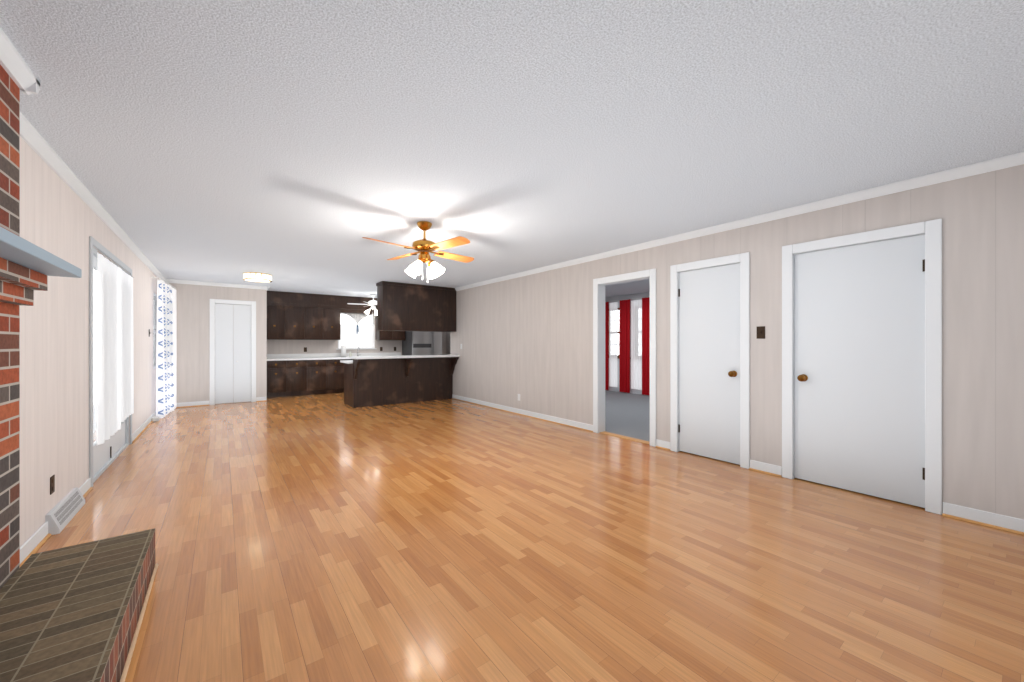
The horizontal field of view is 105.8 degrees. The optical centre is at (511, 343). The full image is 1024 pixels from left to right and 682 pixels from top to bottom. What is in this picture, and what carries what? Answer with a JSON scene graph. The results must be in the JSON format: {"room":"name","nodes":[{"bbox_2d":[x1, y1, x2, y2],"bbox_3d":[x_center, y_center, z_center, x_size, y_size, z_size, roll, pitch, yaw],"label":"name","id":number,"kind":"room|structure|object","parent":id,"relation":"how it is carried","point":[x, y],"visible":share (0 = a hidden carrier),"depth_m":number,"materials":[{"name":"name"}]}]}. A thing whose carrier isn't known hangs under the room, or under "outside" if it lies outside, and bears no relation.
{"room":"living room","nodes":[
{"label":"living room","id":0,"kind":"room"},
{"bbox_2d":[0,65,47,588],"bbox_3d":[-1.593,0.001,0.807,0.254,2.499,2.400,0,0,-37],"label":"brick fireplace","id":1,"kind":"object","parent":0,"point":[19,284],"depth_m":1.71,"materials":[{"name":"brick"}]},
{"bbox_2d":[0,27,39,94],"bbox_3d":[-1.547,-1.214,0.841,0.070,0.069,2.500,0,0,-37],"label":"crown molding","id":2,"kind":"structure","parent":1,"relation":"attached to","point":[18,71],"depth_m":1.69,"materials":[{"name":"white wood"}]},
{"bbox_2d":[0,227,81,277],"bbox_3d":[-1.482,-0.349,0.889,0.189,0.045,2.460,0,0,-37],"label":"mantel shelf","id":3,"kind":"object","parent":1,"relation":"attached to","point":[15,248],"visible":0.75,"depth_m":1.50,"materials":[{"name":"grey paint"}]},
{"bbox_2d":[20,137,159,546],"bbox_3d":[-3.181,0.000,2.616,0.120,2.500,12.240,0,0,-37],"label":"wall","id":4,"kind":"structure","parent":0,"point":[60,218],"depth_m":2.74,"materials":[{"name":"beige paint"}]},
{"bbox_2d":[50,475,54,494],"bbox_3d":[-3.099,0.950,2.615,0.008,0.116,0.072,0,0,-37],"label":"electrical outlet","id":5,"kind":"object","parent":4,"relation":"attached to","point":[52,484],"visible":0.98,"depth_m":2.60,"materials":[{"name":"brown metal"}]},
{"bbox_2d":[20,478,90,563],"bbox_3d":[-3.067,1.202,2.575,0.012,0.095,1.912,0,0,-37],"label":"baseboard","id":6,"kind":"structure","parent":4,"relation":"attached to","point":[32,542],"depth_m":2.38,"materials":[{"name":"white wood"}]},
{"bbox_2d":[20,487,92,566],"bbox_3d":[-3.061,1.242,2.579,0.028,0.014,1.912,0,0,-37],"label":"trim","id":7,"kind":"structure","parent":4,"relation":"attached to","point":[40,544],"depth_m":2.40,"materials":[{"name":"brown wood"}]},
{"bbox_2d":[45,487,84,534],"bbox_3d":[-3.186,1.183,2.775,0.061,0.135,0.600,0,0,-37],"label":"air vent","id":8,"kind":"object","parent":4,"relation":"in","point":[61,514],"visible":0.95,"depth_m":2.70,"materials":[{"name":"white metal"}]},
{"bbox_2d":[20,112,167,282],"bbox_3d":[-4.550,-1.214,4.589,0.050,0.069,7.200,0,0,-37],"label":"crown molding","id":9,"kind":"structure","parent":4,"relation":"attached to","point":[28,133],"depth_m":2.89,"materials":[{"name":"white wood"}]},
{"bbox_2d":[89,236,131,486],"bbox_3d":[-4.210,0.160,4.106,0.016,2.180,1.900,0,0,-37],"label":"door frame","id":10,"kind":"structure","parent":4,"relation":"attached to","point":[102,249],"depth_m":3.35,"materials":[{"name":"grey wood"}]},
{"bbox_2d":[93,247,128,482],"bbox_3d":[-4.261,0.191,4.068,0.110,2.119,1.778,0,0,-37],"label":"patio door","id":11,"kind":"structure","parent":4,"relation":"in","point":[107,453],"depth_m":3.74,"materials":[{"name":"grey"}]},
{"bbox_2d":[96,251,133,445],"bbox_3d":[-4.187,0.043,4.124,0.043,1.734,1.740,0,0,-37],"label":"curtain","id":12,"kind":"object","parent":4,"relation":"hanging from","point":[115,388],"visible":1,"depth_m":3.87,"materials":[{"name":"white fabric"}]},
{"bbox_2d":[132,421,152,442],"bbox_3d":[-5.743,1.242,6.166,0.030,0.014,3.225,0,0,-37],"label":"trim","id":13,"kind":"structure","parent":4,"relation":"attached to","point":[145,428],"depth_m":5.40,"materials":[{"name":"brown wood"}]},
{"bbox_2d":[132,411,155,441],"bbox_3d":[-5.751,1.202,6.167,0.015,0.095,3.235,0,0,-37],"label":"baseboard","id":14,"kind":"structure","parent":4,"relation":"attached to","point":[141,428],"depth_m":5.51,"materials":[{"name":"white wood"}]},
{"bbox_2d":[153,292,156,368],"bbox_3d":[-6.322,-0.220,6.823,0.090,1.298,0.938,0,0,-37],"label":"window","id":15,"kind":"structure","parent":4,"relation":"in","point":[154,325],"depth_m":7.06,"materials":[{"name":"white"}]},
{"bbox_2d":[156,279,173,418],"bbox_3d":[-6.023,0.090,6.734,0.093,2.280,0.963,0,0,-32],"label":"curtain left pattern","id":16,"kind":"object","parent":4,"relation":"hanging from","point":[164,375],"visible":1,"depth_m":6.62,"materials":[{"name":"white fabric"}]},
{"bbox_2d":[172,287,176,408],"bbox_3d":[-6.426,0.090,7.366,0.055,2.280,0.416,0,0,-34],"label":"sheer curtain","id":17,"kind":"object","parent":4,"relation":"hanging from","point":[174,340],"depth_m":7.35,"materials":[{"name":"white fabric"}]},
{"bbox_2d":[166,283,266,404],"bbox_3d":[-6.082,0.000,8.013,1.700,2.500,0.120,0,0,-37],"label":"wall","id":18,"kind":"structure","parent":0,"point":[193,337],"depth_m":7.80,"materials":[{"name":"beige paint"}]},
{"bbox_2d":[177,401,208,406],"bbox_3d":[-6.426,1.202,7.673,0.682,0.095,0.013,0,0,-37],"label":"baseboard","id":19,"kind":"structure","parent":18,"relation":"attached to","point":[196,403],"depth_m":7.71,"materials":[{"name":"white wood"}]},
{"bbox_2d":[168,279,268,289],"bbox_3d":[-5.987,-1.214,7.978,1.690,0.069,0.050,0,0,-37],"label":"crown molding","id":20,"kind":"structure","parent":18,"relation":"attached to","point":[169,280],"depth_m":7.93,"materials":[{"name":"white wood"}]},
{"bbox_2d":[215,304,250,403],"bbox_3d":[-5.854,0.208,8.142,0.612,2.060,0.062,0,0,-37],"label":"door","id":21,"kind":"structure","parent":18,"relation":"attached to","point":[232,353],"depth_m":8.14,"materials":[{"name":"white wood"}]},
{"bbox_2d":[210,299,255,404],"bbox_3d":[-5.869,0.168,8.162,0.790,2.165,0.138,0,0,-37],"label":"door frame","id":22,"kind":"structure","parent":18,"relation":"attached to","point":[212,301],"depth_m":8.08,"materials":[{"name":"white wood"}]},
{"bbox_2d":[267,318,445,355],"bbox_3d":[-4.033,0.000,10.883,5.020,2.500,0.120,0,0,-37],"label":"wall","id":23,"kind":"structure","parent":0,"point":[295,346],"depth_m":10.11,"materials":[{"name":"beige paint"}]},
{"bbox_2d":[267,303,306,338],"bbox_3d":[-5.561,-0.505,9.440,0.841,0.810,0.356,0,0,-37],"label":"upper cabinet","id":24,"kind":"object","parent":23,"relation":"attached to","point":[298,316],"depth_m":9.32,"materials":[{"name":"brown wood"}]},
{"bbox_2d":[267,291,306,306],"bbox_3d":[-5.555,-1.079,9.445,0.855,0.338,0.356,0,0,-37],"label":"upper cabinet","id":25,"kind":"object","parent":23,"relation":"attached to","point":[289,299],"depth_m":9.35,"materials":[{"name":"brown wood"}]},
{"bbox_2d":[307,293,338,306],"bbox_3d":[-4.888,-1.079,9.944,0.811,0.338,0.356,0,0,-37],"label":"upper cabinet","id":26,"kind":"object","parent":23,"relation":"attached to","point":[312,300],"depth_m":9.80,"materials":[{"name":"brown wood"}]},
{"bbox_2d":[307,307,342,338],"bbox_3d":[-4.887,-0.505,9.945,0.842,0.810,0.356,0,0,-37],"label":"upper cabinet","id":27,"kind":"object","parent":23,"relation":"attached to","point":[322,322],"depth_m":9.82,"materials":[{"name":"brown wood"}]},
{"bbox_2d":[267,352,400,359],"bbox_3d":[-4.629,0.300,10.347,3.418,0.100,0.020,0,0,-37],"label":"backsplash","id":28,"kind":"structure","parent":23,"relation":"attached to","point":[269,356],"depth_m":10.28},
{"bbox_2d":[336,313,376,349],"bbox_3d":[-4.282,-0.347,10.665,1.060,1.004,0.130,0,0,-37],"label":"kitchen window","id":29,"kind":"structure","parent":23,"relation":"in","point":[347,319],"depth_m":10.64,"materials":[{"name":"white"}]},
{"bbox_2d":[339,324,374,347],"bbox_3d":[-4.240,-0.205,10.609,0.940,0.650,0.029,0,0,-37],"label":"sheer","id":30,"kind":"object","parent":29,"relation":"hanging from","point":[351,336],"visible":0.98,"depth_m":10.61,"materials":[{"name":"white fabric"}]},
{"bbox_2d":[343,313,371,331],"bbox_3d":[-4.210,-0.570,10.569,0.950,0.620,0.074,0,0,-37],"label":"window valance","id":31,"kind":"object","parent":29,"relation":"attached to","point":[357,318],"visible":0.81,"depth_m":10.55,"materials":[{"name":"white fabric"}]},
{"bbox_2d":[339,296,376,310],"bbox_3d":[-4.168,-1.079,10.482,0.987,0.338,0.356,0,0,-37],"label":"upper cabinet","id":32,"kind":"object","parent":23,"relation":"attached to","point":[343,300],"depth_m":10.27,"materials":[{"name":"brown wood"}]},
{"bbox_2d":[375,316,404,338],"bbox_3d":[-3.455,-0.505,11.016,0.735,0.810,0.356,0,0,-37],"label":"upper cabinet","id":33,"kind":"object","parent":23,"relation":"attached to","point":[378,334],"depth_m":10.86,"materials":[{"name":"brown wood"}]},
{"bbox_2d":[446,332,449,354],"bbox_3d":[-1.085,0.000,11.033,0.120,2.500,3.170,0,0,-37],"label":"wall","id":34,"kind":"structure","parent":0,"point":[447,343],"depth_m":12.17,"materials":[{"name":"grey paint"}]},
{"bbox_2d":[450,332,452,354],"bbox_3d":[-0.805,0.000,9.339,1.460,2.500,0.120,0,0,-37],"label":"wall","id":35,"kind":"structure","parent":0,"point":[451,343],"depth_m":8.90,"materials":[{"name":"beige paint"}]},
{"bbox_2d":[0,0,1023,297],"bbox_3d":[0.230,-1.290,5.836,9.440,0.080,13.310,0,0,-37],"label":"ceiling","id":36,"kind":"structure","parent":0,"point":[302,146],"depth_m":2.14,"materials":[{"name":"white paint"}]},
{"bbox_2d":[243,272,271,282],"bbox_3d":[-4.540,-1.188,6.920,0.434,0.123,0.434,0,0,-37],"label":"flush ceiling light","id":37,"kind":"object","parent":36,"relation":"attached to","point":[257,277],"visible":1,"depth_m":6.79,"materials":[{"name":"white glass"}]},
{"bbox_2d":[347,294,376,317],"bbox_3d":[-3.555,-0.954,9.885,1.177,0.590,1.138,0,0,-37],"label":"kitchen ceiling fan","id":38,"kind":"object","parent":36,"relation":"hanging from","point":[372,303],"visible":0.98,"depth_m":9.78,"materials":[{"name":"white metal"}]},
{"bbox_2d":[376,281,455,331],"bbox_3d":[-2.022,-0.759,8.349,1.673,0.978,0.383,0,0,-37],"label":"upper cabinet","id":39,"kind":"object","parent":36,"relation":"hanging from","point":[412,307],"visible":0.96,"depth_m":8.13,"materials":[{"name":"brown wood"}]},
{"bbox_2d":[362,221,473,282],"bbox_3d":[-0.907,-0.939,4.017,0.989,0.620,0.989,0,0,-3],"label":"ceiling fan","id":40,"kind":"object","parent":36,"relation":"hanging from","point":[424,247],"visible":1,"depth_m":3.96,"materials":[{"name":"gold metal"}]},
{"bbox_2d":[36,393,1023,681],"bbox_3d":[-0.811,1.275,5.057,6.840,0.050,13.310,0,0,-37],"label":"floor","id":41,"kind":"structure","parent":0,"point":[332,537],"depth_m":2.23,"materials":[{"name":"brown wood"}]},
{"bbox_2d":[0,528,157,681],"bbox_3d":[-1.370,1.144,0.967,0.462,0.218,2.690,0,0,-37],"label":"hearth","id":42,"kind":"object","parent":41,"relation":"on","point":[74,613],"visible":0.93,"depth_m":1.53,"materials":[{"name":"tile"}]},
{"bbox_2d":[152,416,158,421],"bbox_3d":[-5.762,1.215,6.267,0.080,0.070,0.100,0,0,-37],"label":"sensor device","id":43,"kind":"object","parent":41,"relation":"on","point":[155,418],"visible":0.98,"depth_m":6.23,"materials":[{"name":"white plastic"}]},
{"bbox_2d":[267,360,286,397],"bbox_3d":[-5.639,0.820,9.200,0.427,0.860,0.646,0,0,-37],"label":"base cabinet","id":44,"kind":"object","parent":41,"relation":"on","point":[276,369],"depth_m":8.96,"materials":[{"name":"brown wood"}]},
{"bbox_2d":[275,356,352,359],"bbox_3d":[-4.441,0.370,10.095,3.418,0.040,0.648,0,0,-37],"label":"countertop","id":45,"kind":"structure","parent":44,"relation":"on","point":[276,357],"depth_m":9.68,"materials":[{"name":"white stone"}]},
{"bbox_2d":[341,345,346,356],"bbox_3d":[-4.463,0.184,10.273,0.150,0.329,0.150,0,0,-37],"label":"paper towel holder","id":46,"kind":"object","parent":45,"relation":"on","point":[343,350],"visible":0.98,"depth_m":10.22,"materials":[{"name":"white paper"}]},
{"bbox_2d":[287,360,306,395],"bbox_3d":[-5.297,0.820,9.456,0.428,0.860,0.646,0,0,-37],"label":"base cabinet","id":47,"kind":"object","parent":41,"relation":"on","point":[288,375],"depth_m":9.21,"materials":[{"name":"brown wood"}]},
{"bbox_2d":[307,360,326,394],"bbox_3d":[-4.955,0.820,9.713,0.427,0.860,0.646,0,0,-37],"label":"base cabinet","id":48,"kind":"object","parent":41,"relation":"on","point":[316,369],"depth_m":9.46,"materials":[{"name":"brown wood"}]},
{"bbox_2d":[327,360,343,393],"bbox_3d":[-4.613,0.820,9.968,0.427,0.860,0.646,0,0,-37],"label":"base cabinet","id":49,"kind":"object","parent":41,"relation":"on","point":[335,369],"depth_m":9.72,"materials":[{"name":"brown wood"}]},
{"bbox_2d":[344,359,451,406],"bbox_3d":[-2.456,0.820,8.515,2.168,0.860,0.700,0,0,-37],"label":"base cabinet","id":50,"kind":"object","parent":41,"relation":"on","point":[376,380],"depth_m":8.08,"materials":[{"name":"brown wood"}]},
{"bbox_2d":[340,359,415,362],"bbox_3d":[-2.514,0.370,8.534,2.238,0.040,0.640,0,0,-37],"label":"countertop","id":51,"kind":"structure","parent":50,"relation":"on","point":[354,360],"depth_m":7.92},
{"bbox_2d":[350,355,459,358],"bbox_3d":[-2.170,0.270,8.099,2.208,0.040,0.470,0,0,-37],"label":"countertop","id":52,"kind":"structure","parent":50,"relation":"on","point":[403,356],"depth_m":8.04,"materials":[{"name":"white stone"}]},
{"bbox_2d":[402,331,441,354],"bbox_3d":[-2.616,0.359,11.318,0.910,1.779,0.820,0,0,-37],"label":"refrigerator","id":53,"kind":"object","parent":41,"relation":"on","point":[420,343],"visible":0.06,"depth_m":11.02,"materials":[{"name":"silver metal"}]},
{"bbox_2d":[605,390,649,441],"bbox_3d":[2.886,1.273,6.778,4.058,0.054,8.398,0,0,-37],"label":"floor","id":54,"kind":"structure","parent":0,"point":[627,414],"depth_m":6.83,"materials":[{"name":"grey carpet"}]},
{"bbox_2d":[605,292,649,390],"bbox_3d":[4.498,0.000,7.910,0.120,2.500,8.520,0,0,-37],"label":"wall","id":55,"kind":"structure","parent":0,"point":[630,296],"depth_m":9.81,"materials":[{"name":"white"}]},
{"bbox_2d":[617,308,630,358],"bbox_3d":[3.058,-0.280,9.793,0.130,1.319,1.700,0,0,-37],"label":"window","id":56,"kind":"structure","parent":55,"relation":"in","point":[618,318],"depth_m":10.17,"materials":[{"name":"white glass"}]},
{"bbox_2d":[609,387,641,393],"bbox_3d":[4.412,1.200,7.915,0.012,0.091,8.390,0,0,-37],"label":"baseboard","id":57,"kind":"structure","parent":55,"relation":"attached to","point":[610,388],"depth_m":9.80,"materials":[{"name":"white wood"}]},
{"bbox_2d":[605,297,647,389],"bbox_3d":[2.838,-0.001,9.929,0.048,2.261,2.200,0,0,-37],"label":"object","id":58,"kind":"object","parent":55,"relation":"hanging from","point":[636,344],"visible":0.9,"depth_m":9.71,"materials":[{"name":"white fabric"}]},
{"bbox_2d":[605,302,608,389],"bbox_3d":[2.435,0.060,10.383,0.054,2.340,0.390,0,0,-37],"label":"curtain","id":59,"kind":"object","parent":58,"relation":"hanging from","point":[606,303],"depth_m":10.27,"materials":[{"name":"red fabric"}]},
{"bbox_2d":[619,299,629,392],"bbox_3d":[2.864,0.060,9.811,0.053,2.340,0.320,0,0,-37],"label":"curtain","id":60,"kind":"object","parent":58,"relation":"hanging from","point":[624,356],"depth_m":9.81,"materials":[{"name":"red fabric"}]},
{"bbox_2d":[642,297,649,394],"bbox_3d":[3.265,0.060,9.274,0.049,2.340,0.340,0,0,-37],"label":"curtain","id":61,"kind":"object","parent":58,"relation":"hanging from","point":[645,301],"depth_m":9.32,"materials":[{"name":"red fabric"}]},
{"bbox_2d":[453,164,1023,519],"bbox_3d":[1.696,0.000,4.878,0.120,2.500,10.020,0,0,-37],"label":"wall","id":62,"kind":"structure","parent":0,"point":[528,339],"depth_m":3.56,"materials":[{"name":"beige paint"}]},
{"bbox_2d":[452,394,592,430],"bbox_3d":[-0.103,1.202,7.171,0.013,0.095,4.191,0,0,-37],"label":"baseboard","id":63,"kind":"structure","parent":62,"relation":"attached to","point":[542,416],"depth_m":6.60,"materials":[{"name":"white wood"}]},
{"bbox_2d":[452,398,592,431],"bbox_3d":[-0.108,1.242,7.166,0.028,0.014,4.191,0,0,-37],"label":"trim","id":64,"kind":"structure","parent":62,"relation":"attached to","point":[452,398],"depth_m":6.57,"materials":[{"name":"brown wood"}]},
{"bbox_2d":[593,268,655,446],"bbox_3d":[1.509,0.168,5.137,0.168,2.165,0.990,0,0,-37],"label":"door frame","id":65,"kind":"structure","parent":62,"relation":"attached to","point":[599,284],"depth_m":5.43,"materials":[{"name":"white wood"}]},
{"bbox_2d":[600,431,649,444],"bbox_3d":[1.516,1.246,5.143,0.110,0.008,0.818,0,0,-37],"label":"trim","id":66,"kind":"structure","parent":62,"relation":"attached to","point":[628,438],"depth_m":5.13,"materials":[{"name":"brown wood"}]},
{"bbox_2d":[678,263,739,464],"bbox_3d":[2.118,0.205,4.214,0.108,2.065,0.685,0,0,-37],"label":"door","id":67,"kind":"structure","parent":62,"relation":"in","point":[709,364],"depth_m":4.20,"materials":[{"name":"white wood"}]},
{"bbox_2d":[670,252,749,468],"bbox_3d":[2.174,0.168,4.248,0.168,2.165,0.850,0,0,-37],"label":"door frame","id":68,"kind":"structure","parent":62,"relation":"attached to","point":[743,258],"depth_m":3.95,"materials":[{"name":"white wood"}]},
{"bbox_2d":[455,152,1023,290],"bbox_3d":[1.592,-1.214,4.875,0.050,0.069,9.900,0,0,-37],"label":"crown molding","id":69,"kind":"structure","parent":62,"relation":"attached to","point":[1016,159],"depth_m":3.43,"materials":[{"name":"white wood"}]},
{"bbox_2d":[757,326,764,338],"bbox_3d":[2.429,-0.110,3.785,0.013,0.120,0.075,0,0,-37],"label":"light switch","id":70,"kind":"object","parent":62,"relation":"in","point":[760,332],"depth_m":3.78,"materials":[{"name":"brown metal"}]},
{"bbox_2d":[749,468,781,476],"bbox_3d":[2.448,1.242,3.749,0.028,0.014,0.274,0,0,-37],"label":"trim","id":71,"kind":"structure","parent":62,"relation":"attached to","point":[749,468],"depth_m":3.73,"materials":[{"name":"brown wood"}]},
{"bbox_2d":[750,460,781,474],"bbox_3d":[2.454,1.202,3.753,0.013,0.095,0.274,0,0,-37],"label":"baseboard","id":72,"kind":"structure","parent":62,"relation":"attached to","point":[766,467],"depth_m":3.74,"materials":[{"name":"white wood"}]},
{"bbox_2d":[794,234,924,507],"bbox_3d":[2.850,0.205,3.237,0.108,2.065,0.845,0,0,-37],"label":"door","id":73,"kind":"structure","parent":62,"relation":"in","point":[859,368],"depth_m":3.20,"materials":[{"name":"white wood"}]},
{"bbox_2d":[782,219,941,514],"bbox_3d":[2.899,0.168,3.279,0.168,2.165,1.010,0,0,-37],"label":"door frame","id":74,"kind":"structure","parent":62,"relation":"attached to","point":[931,230],"depth_m":2.89,"materials":[{"name":"white wood"}]},
{"bbox_2d":[942,513,1023,534],"bbox_3d":[3.846,1.242,1.880,0.028,0.014,2.362,0,0,-37],"label":"trim","id":75,"kind":"structure","parent":62,"relation":"attached to","point":[951,516],"depth_m":2.67,"materials":[{"name":"brown wood"}]},
{"bbox_2d":[943,502,1023,531],"bbox_3d":[3.850,1.202,1.888,0.013,0.095,2.352,0,0,-37],"label":"baseboard","id":76,"kind":"structure","parent":62,"relation":"attached to","point":[1017,524],"depth_m":2.67,"materials":[{"name":"white wood"}]}
]}

